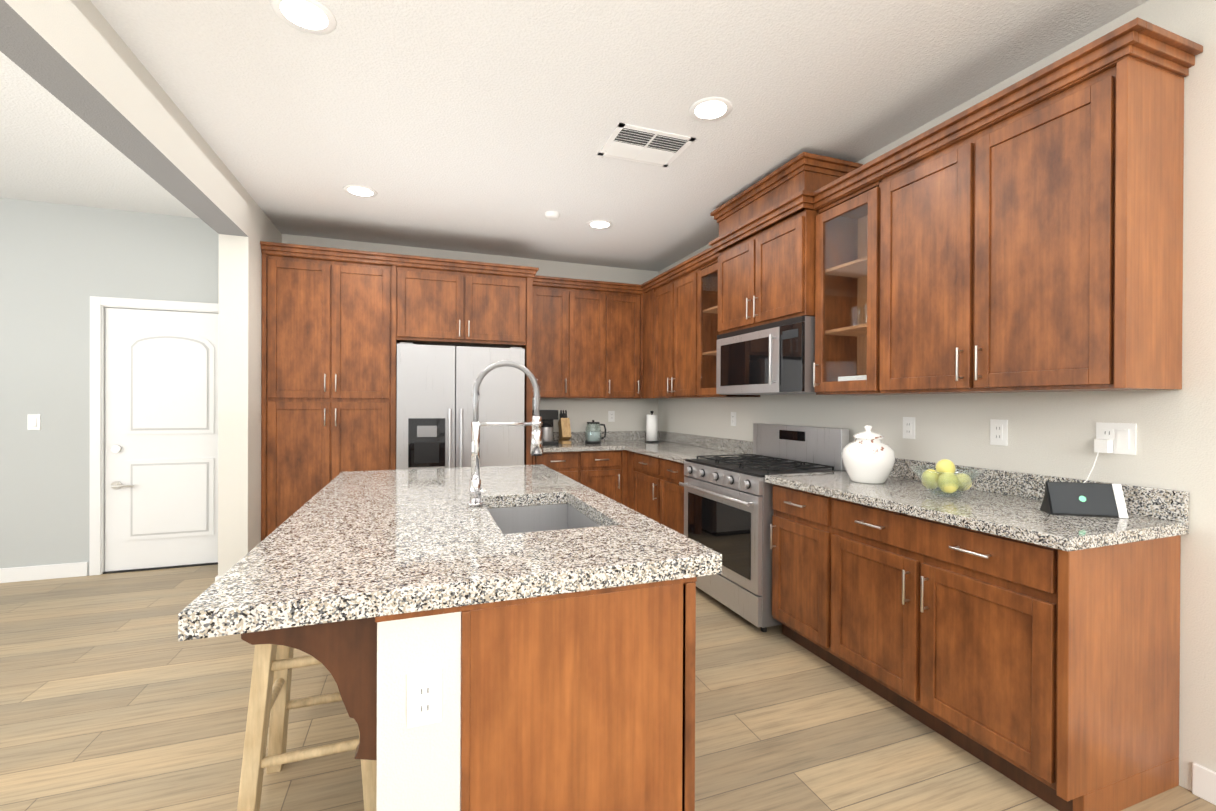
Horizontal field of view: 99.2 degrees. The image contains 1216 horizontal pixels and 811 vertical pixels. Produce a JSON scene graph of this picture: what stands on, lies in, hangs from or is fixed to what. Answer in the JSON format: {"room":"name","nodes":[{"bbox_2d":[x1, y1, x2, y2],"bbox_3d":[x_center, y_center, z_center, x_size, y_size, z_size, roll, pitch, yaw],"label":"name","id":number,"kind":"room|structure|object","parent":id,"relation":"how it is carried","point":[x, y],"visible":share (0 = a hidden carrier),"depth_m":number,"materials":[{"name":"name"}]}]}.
{"room":"kitchen","nodes":[
{"label":"kitchen","id":0,"kind":"room"},
{"bbox_2d":[0,198,218,574],"bbox_3d":[-4.565,-0.109,3.731,3.410,2.780,0.120,0,0,-20],"label":"wall","id":1,"kind":"structure","parent":0,"point":[60,264],"depth_m":3.85,"materials":[{"name":"grey paint"}]},
{"bbox_2d":[27,414,40,429],"bbox_3d":[-4.210,0.122,3.792,0.072,0.116,0.010,0,0,-20],"label":"switch plate","id":2,"kind":"object","parent":1,"relation":"attached to","point":[33,421],"visible":1,"depth_m":3.79,"materials":[{"name":"white plastic"}]},
{"bbox_2d":[0,562,87,582],"bbox_3d":[-4.966,1.227,3.521,2.220,0.105,0.014,0,0,-20],"label":"baseboard","id":3,"kind":"structure","parent":1,"relation":"attached to","point":[53,571],"depth_m":3.81,"materials":[{"name":"white paint"}]},
{"bbox_2d":[89,296,218,575],"bbox_3d":[-3.466,0.231,4.122,0.979,2.107,0.136,0,0,-20],"label":"door frame","id":4,"kind":"structure","parent":1,"relation":"attached to","point":[98,305],"depth_m":3.91,"materials":[{"name":"white paint"}]},
{"bbox_2d":[103,562,217,573],"bbox_3d":[-3.472,1.278,4.128,0.835,0.012,0.110,0,0,-20],"label":"door threshold sill","id":5,"kind":"structure","parent":1,"relation":"attached to","point":[157,568],"depth_m":4.06,"materials":[{"name":"black rubber"}]},
{"bbox_2d":[105,308,218,571],"bbox_3d":[-3.451,0.264,4.087,0.829,2.018,0.101,0,0,-20],"label":"entry door","id":6,"kind":"structure","parent":1,"relation":"in","point":[161,438],"depth_m":4.06,"materials":[{"name":"white paint"}]},
{"bbox_2d":[0,0,248,236],"bbox_3d":[-1.335,-1.322,0.088,0.175,0.305,7.480,0,0,-20],"label":"header beam","id":7,"kind":"structure","parent":0,"point":[79,58],"depth_m":2.12,"materials":[{"name":"beige paint"}]},
{"bbox_2d":[218,195,281,576],"bbox_3d":[-2.771,-0.102,4.041,0.175,2.780,0.920,0,0,-20],"label":"wall","id":8,"kind":"structure","parent":0,"point":[239,389],"depth_m":3.62,"materials":[{"name":"beige paint"}]},
{"bbox_2d":[282,234,658,431],"bbox_3d":[-1.248,-0.099,5.145,3.790,2.780,0.120,0,0,-20],"label":"wall","id":9,"kind":"structure","parent":0,"point":[630,414],"depth_m":5.41,"materials":[{"name":"beige paint"}]},
{"bbox_2d":[532,277,575,397],"bbox_3d":[-0.600,-0.636,5.136,0.477,1.121,0.327,0,0,-20],"label":"upper cabinet","id":10,"kind":"object","parent":9,"relation":"attached to","point":[554,302],"depth_m":5.00,"materials":[{"name":"brown wood"}]},
{"bbox_2d":[576,281,615,398],"bbox_3d":[-0.259,-0.635,5.260,0.515,1.121,0.327,0,0,-20],"label":"upper cabinet","id":11,"kind":"object","parent":9,"relation":"attached to","point":[593,302],"depth_m":5.14,"materials":[{"name":"brown wood"}]},
{"bbox_2d":[553,431,645,442],"bbox_3d":[-0.174,0.327,5.458,1.504,0.105,0.020,0,0,-20],"label":"backsplash","id":12,"kind":"structure","parent":9,"relation":"attached to","point":[576,437],"depth_m":5.52,"materials":[{"name":"grey stone"}]},
{"bbox_2d":[608,411,614,421],"bbox_3d":[0.038,0.115,5.542,0.072,0.116,0.010,0,0,-20],"label":"outlet","id":13,"kind":"object","parent":9,"relation":"attached to","point":[611,416],"visible":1,"depth_m":5.54,"materials":[{"name":"white plastic"}]},
{"bbox_2d":[612,285,639,398],"bbox_3d":[0.090,-0.634,5.386,0.492,1.121,0.327,0,0,-20],"label":"upper cabinet","id":14,"kind":"object","parent":9,"relation":"attached to","point":[626,307],"depth_m":5.25,"materials":[{"name":"brown wood"}]},
{"bbox_2d":[0,0,1148,271],"bbox_3d":[-1.359,-1.526,0.632,7.320,0.100,8.520,0,0,-20],"label":"ceiling","id":15,"kind":"structure","parent":0,"point":[480,126],"depth_m":2.52,"materials":[{"name":"white paint"}]},
{"bbox_2d":[270,0,336,34],"bbox_3d":[-1.146,-1.477,1.953,0.216,0.004,0.216,0,0,-20],"label":"recessed light","id":16,"kind":"object","parent":15,"relation":"in","point":[310,15],"visible":1,"depth_m":1.96,"materials":[{"name":"white paint"}]},
{"bbox_2d":[343,185,377,197],"bbox_3d":[-1.716,-1.485,3.587,0.216,0.004,0.216,0,0,-20],"label":"recessed light","id":17,"kind":"object","parent":15,"relation":"in","point":[362,191],"visible":1,"depth_m":3.58,"materials":[{"name":"white paint"}]},
{"bbox_2d":[545,211,559,219],"bbox_3d":[-0.430,-1.467,3.999,0.116,0.030,0.116,0,0,-20],"label":"smoke detector","id":18,"kind":"object","parent":15,"relation":"attached to","point":[552,215],"visible":1,"depth_m":3.97,"materials":[{"name":"white plastic"}]},
{"bbox_2d":[587,220,612,228],"bbox_3d":[-0.066,-1.479,4.227,0.216,0.004,0.216,0,0,-20],"label":"recessed light","id":19,"kind":"object","parent":15,"relation":"in","point":[601,224],"visible":1,"depth_m":4.22,"materials":[{"name":"white paint"}]},
{"bbox_2d":[598,123,695,166],"bbox_3d":[0.212,-1.471,2.945,0.450,0.012,0.360,0,0,-20],"label":"ceiling vent","id":20,"kind":"object","parent":15,"relation":"in","point":[642,145],"visible":1,"depth_m":2.92,"materials":[{"name":"white metal"}]},
{"bbox_2d":[689,97,732,121],"bbox_3d":[0.511,-1.472,2.575,0.216,0.004,0.216,0,0,-20],"label":"recessed light","id":21,"kind":"object","parent":15,"relation":"in","point":[709,108],"visible":1,"depth_m":2.57,"materials":[{"name":"white paint"}]},
{"bbox_2d":[0,564,1215,810],"bbox_3d":[-1.371,1.353,0.640,7.320,0.100,8.520,0,0,-20],"label":"floor","id":22,"kind":"structure","parent":0,"point":[116,694],"depth_m":2.10,"materials":[{"name":"brown wood"}]},
{"bbox_2d":[237,644,376,810],"bbox_3d":[-0.973,0.924,1.761,0.395,0.764,0.425,0,0,-20],"label":"bar stool","id":23,"kind":"object","parent":22,"relation":"on","point":[271,677],"visible":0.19,"depth_m":1.59,"materials":[{"name":"brown wood"}]},
{"bbox_2d":[260,241,538,540],"bbox_3d":[-1.732,0.028,4.557,2.125,2.525,0.652,0,0,-20],"label":"tall cabinet","id":24,"kind":"object","parent":22,"relation":"on","point":[338,325],"visible":0.85,"depth_m":4.14,"materials":[{"name":"brown wood"}]},
{"bbox_2d":[396,342,524,469],"bbox_3d":[-1.315,0.396,4.589,1.014,1.792,0.860,0,0,-20],"label":"refrigerator","id":25,"kind":"object","parent":22,"relation":"on","point":[434,403],"visible":0.6,"depth_m":4.22,"materials":[{"name":"silver metal"}]},
{"bbox_2d":[241,500,696,810],"bbox_3d":[-0.607,0.872,2.168,1.044,0.862,2.070,0,0,-20],"label":"kitchen island","id":26,"kind":"object","parent":22,"relation":"on","point":[563,660],"depth_m":1.23,"materials":[{"name":"wood"}]},
{"bbox_2d":[178,468,529,640],"bbox_3d":[-0.858,0.424,2.087,0.665,0.076,2.140,0,0,-20],"label":"island countertop","id":27,"kind":"structure","parent":26,"relation":"on","point":[376,544],"depth_m":1.27,"materials":[{"name":"stone"}]},
{"bbox_2d":[488,503,599,533],"bbox_3d":[-0.251,0.554,1.952,0.409,0.220,0.694,0,0,-20],"label":"island sink","id":28,"kind":"object","parent":27,"relation":"in","point":[520,519],"visible":0.02,"depth_m":2.27,"materials":[{"name":"silver metal"}]},
{"bbox_2d":[407,669,441,727],"bbox_3d":[-0.404,0.646,1.141,0.072,0.116,0.010,0,0,-20],"label":"outlet","id":29,"kind":"object","parent":26,"relation":"attached to","point":[424,697],"visible":1,"depth_m":1.14,"materials":[{"name":"white plastic"}]},
{"bbox_2d":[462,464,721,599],"bbox_3d":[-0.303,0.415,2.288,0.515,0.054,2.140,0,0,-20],"label":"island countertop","id":30,"kind":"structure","parent":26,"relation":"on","point":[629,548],"depth_m":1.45,"materials":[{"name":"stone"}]},
{"bbox_2d":[467,359,542,506],"bbox_3d":[-0.388,0.102,2.005,0.294,0.572,0.152,0,0,-20],"label":"spring faucet","id":31,"kind":"object","parent":30,"relation":"on","point":[536,424],"visible":1,"depth_m":2.01,"materials":[{"name":"silver metal"}]},
{"bbox_2d":[532,451,587,486],"bbox_3d":[-0.544,0.857,5.015,0.508,0.875,0.606,0,0,-20],"label":"base cabinet","id":32,"kind":"object","parent":22,"relation":"on","point":[572,464],"depth_m":4.76,"materials":[{"name":"brown wood"}]},
{"bbox_2d":[588,451,619,502],"bbox_3d":[-0.178,0.858,5.147,0.549,0.875,0.606,0,0,-20],"label":"base cabinet","id":33,"kind":"object","parent":22,"relation":"on","point":[603,466],"depth_m":4.89,"materials":[{"name":"brown wood"}]},
{"bbox_2d":[543,443,623,450],"bbox_3d":[-0.362,0.400,5.057,0.878,0.040,0.646,0,0,-20],"label":"countertop","id":34,"kind":"structure","parent":33,"relation":"on","point":[573,446],"depth_m":4.82,"materials":[{"name":"grey stone"}]},
{"bbox_2d":[532,410,557,445],"bbox_3d":[-0.619,0.210,5.023,0.208,0.335,0.300,0,0,-20],"label":"coffee maker","id":35,"kind":"object","parent":34,"relation":"on","point":[548,417],"visible":0.62,"depth_m":4.91,"materials":[{"name":"black plastic"}]},
{"bbox_2d":[558,410,570,443],"bbox_3d":[-0.431,0.212,5.132,0.090,0.332,0.185,0,0,-20],"label":"knife block","id":36,"kind":"object","parent":34,"relation":"on","point":[564,429],"visible":1,"depth_m":5.09,"materials":[{"name":"brown wood"}]},
{"bbox_2d":[585,420,605,443],"bbox_3d":[-0.121,0.262,5.151,0.223,0.235,0.166,0,0,-20],"label":"kettle","id":37,"kind":"object","parent":34,"relation":"on","point":[592,437],"visible":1,"depth_m":5.09,"materials":[{"name":"teal glass"}]},
{"bbox_2d":[620,447,635,510],"bbox_3d":[0.478,0.861,4.960,0.657,0.875,0.232,0,0,-20],"label":"base cabinet","id":38,"kind":"object","parent":22,"relation":"on","point":[627,458],"depth_m":4.93,"materials":[{"name":"brown wood"}]},
{"bbox_2d":[636,455,651,518],"bbox_3d":[0.625,0.863,4.627,0.607,0.875,0.624,0,0,-20],"label":"base cabinet","id":39,"kind":"object","parent":22,"relation":"on","point":[643,462],"depth_m":4.59,"materials":[{"name":"brown wood"}]},
{"bbox_2d":[652,459,684,534],"bbox_3d":[0.791,0.865,4.168,0.607,0.875,0.635,0,0,-20],"label":"base cabinet","id":40,"kind":"object","parent":22,"relation":"on","point":[667,494],"depth_m":4.15,"materials":[{"name":"brown wood"}]},
{"bbox_2d":[604,439,751,462],"bbox_3d":[0.564,0.405,4.741,0.647,0.040,1.871,0,0,-20],"label":"countertop","id":41,"kind":"structure","parent":40,"relation":"on","point":[678,452],"depth_m":4.52,"materials":[{"name":"grey stone"}]},
{"bbox_2d":[645,411,658,442],"bbox_3d":[0.457,0.219,5.381,0.150,0.325,0.150,0,0,-20],"label":"paper towel holder","id":42,"kind":"object","parent":41,"relation":"on","point":[651,427],"visible":1,"depth_m":5.33,"materials":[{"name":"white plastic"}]},
{"bbox_2d":[679,423,848,631],"bbox_3d":[0.975,0.722,3.423,0.707,1.168,0.880,0,0,-20],"label":"gas range","id":43,"kind":"object","parent":22,"relation":"on","point":[728,509],"visible":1,"depth_m":3.20,"materials":[{"name":"silver metal"}]},
{"bbox_2d":[770,483,815,651],"bbox_3d":[1.291,0.871,2.787,0.607,0.875,0.519,0,0,-20],"label":"base cabinet","id":44,"kind":"object","parent":22,"relation":"on","point":[793,526],"depth_m":2.76,"materials":[{"name":"brown wood"}]},
{"bbox_2d":[812,495,1180,810],"bbox_3d":[1.511,0.874,2.179,0.607,0.875,1.056,0,0,-20],"label":"base cabinet","id":45,"kind":"object","parent":22,"relation":"on","point":[1000,621],"depth_m":1.76,"materials":[{"name":"brown wood"}]},
{"bbox_2d":[765,471,1188,554],"bbox_3d":[1.434,0.416,2.340,0.647,0.040,1.453,0,0,-20],"label":"countertop","id":46,"kind":"structure","parent":45,"relation":"on","point":[1016,517],"depth_m":1.91,"materials":[{"name":"grey stone"}]},
{"bbox_2d":[841,425,895,483],"bbox_3d":[1.343,0.248,2.671,0.250,0.290,0.250,0,0,-20],"label":"ceramic jar","id":47,"kind":"object","parent":46,"relation":"on","point":[868,456],"visible":1,"depth_m":2.59,"materials":[{"name":"white ceramic"}]},
{"bbox_2d":[910,459,983,496],"bbox_3d":[1.486,0.315,2.276,0.272,0.159,0.272,0,0,-20],"label":"fruit bowl","id":48,"kind":"object","parent":46,"relation":"on","point":[944,478],"visible":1,"depth_m":2.24,"materials":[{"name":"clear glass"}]},
{"bbox_2d":[1040,481,1127,517],"bbox_3d":[1.733,0.339,1.886,0.230,0.115,0.079,0,0,15],"label":"smart display","id":49,"kind":"object","parent":46,"relation":"on","point":[1086,499],"visible":1,"depth_m":1.87,"materials":[{"name":"black plastic"}]},
{"bbox_2d":[658,0,1215,790],"bbox_3d":[2.020,-0.075,1.862,0.120,2.780,8.520,0,0,-20],"label":"wall","id":50,"kind":"structure","parent":0,"point":[1050,432],"depth_m":1.86,"materials":[{"name":"beige paint"}]},
{"bbox_2d":[640,281,655,398],"bbox_3d":[0.552,-0.632,5.218,0.350,1.121,0.344,0,0,-20],"label":"upper cabinet","id":51,"kind":"object","parent":50,"relation":"attached to","point":[647,292],"depth_m":5.18,"materials":[{"name":"brown wood"}]},
{"bbox_2d":[656,257,735,398],"bbox_3d":[0.754,-0.629,4.695,0.327,1.121,0.903,0,0,-20],"label":"upper cabinet","id":52,"kind":"object","parent":50,"relation":"attached to","point":[686,348],"depth_m":4.45,"materials":[{"name":"brown wood"}]},
{"bbox_2d":[731,412,735,425],"bbox_3d":[1.052,0.113,4.341,0.010,0.116,0.072,0,0,-20],"label":"outlet","id":53,"kind":"object","parent":50,"relation":"attached to","point":[733,418],"visible":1,"depth_m":4.33,"materials":[{"name":"white plastic"}]},
{"bbox_2d":[712,197,859,336],"bbox_3d":[1.155,-0.854,3.481,0.402,0.661,0.924,0,0,-20],"label":"upper cabinet","id":54,"kind":"object","parent":50,"relation":"attached to","point":[802,258],"depth_m":3.09,"materials":[{"name":"brown wood"}]},
{"bbox_2d":[716,316,815,394],"bbox_3d":[1.128,-0.299,3.473,0.449,0.441,0.916,0,0,-20],"label":"microwave","id":55,"kind":"object","parent":54,"relation":"attached to","point":[776,358],"visible":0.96,"depth_m":3.27,"materials":[{"name":"silver metal"}]},
{"bbox_2d":[716,165,859,240],"bbox_3d":[1.161,-1.268,3.481,0.392,0.180,0.914,0,0,-20],"label":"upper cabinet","id":56,"kind":"object","parent":50,"relation":"attached to","point":[808,183],"depth_m":3.06,"materials":[{"name":"brown wood"}]},
{"bbox_2d":[903,417,914,438],"bbox_3d":[1.617,0.120,2.780,0.010,0.116,0.072,0,0,-20],"label":"outlet","id":57,"kind":"object","parent":50,"relation":"attached to","point":[908,427],"visible":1,"depth_m":2.77,"materials":[{"name":"white plastic"}]},
{"bbox_2d":[657,431,1188,522],"bbox_3d":[1.258,0.338,3.745,0.021,0.105,4.216,0,0,-20],"label":"backsplash","id":58,"kind":"structure","parent":50,"relation":"attached to","point":[1159,503],"depth_m":2.25,"materials":[{"name":"grey stone"}]},
{"bbox_2d":[990,419,1007,445],"bbox_3d":[1.774,0.122,2.348,0.010,0.116,0.072,0,0,-20],"label":"outlet","id":59,"kind":"object","parent":50,"relation":"attached to","point":[998,432],"visible":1,"depth_m":2.34,"materials":[{"name":"white plastic"}]},
{"bbox_2d":[860,33,1191,394],"bbox_3d":[1.653,-0.618,2.213,0.327,1.121,1.034,0,0,-20],"label":"upper cabinet","id":60,"kind":"object","parent":50,"relation":"attached to","point":[1024,235],"depth_m":1.90,"materials":[{"name":"brown wood"}]},
{"bbox_2d":[1083,422,1136,482],"bbox_3d":[1.855,0.188,1.931,0.140,0.244,0.118,0,0,-20],"label":"outlet","id":61,"kind":"object","parent":50,"relation":"attached to","point":[1117,438],"visible":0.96,"depth_m":1.95,"materials":[{"name":"white plastic"}]},
{"bbox_2d":[1192,762,1215,804],"bbox_3d":[2.672,1.271,-0.149,0.014,0.105,4.045,0,0,-20],"label":"baseboard","id":62,"kind":"structure","parent":50,"relation":"attached to","point":[1202,782],"depth_m":1.72,"materials":[{"name":"white paint"}]}
]}

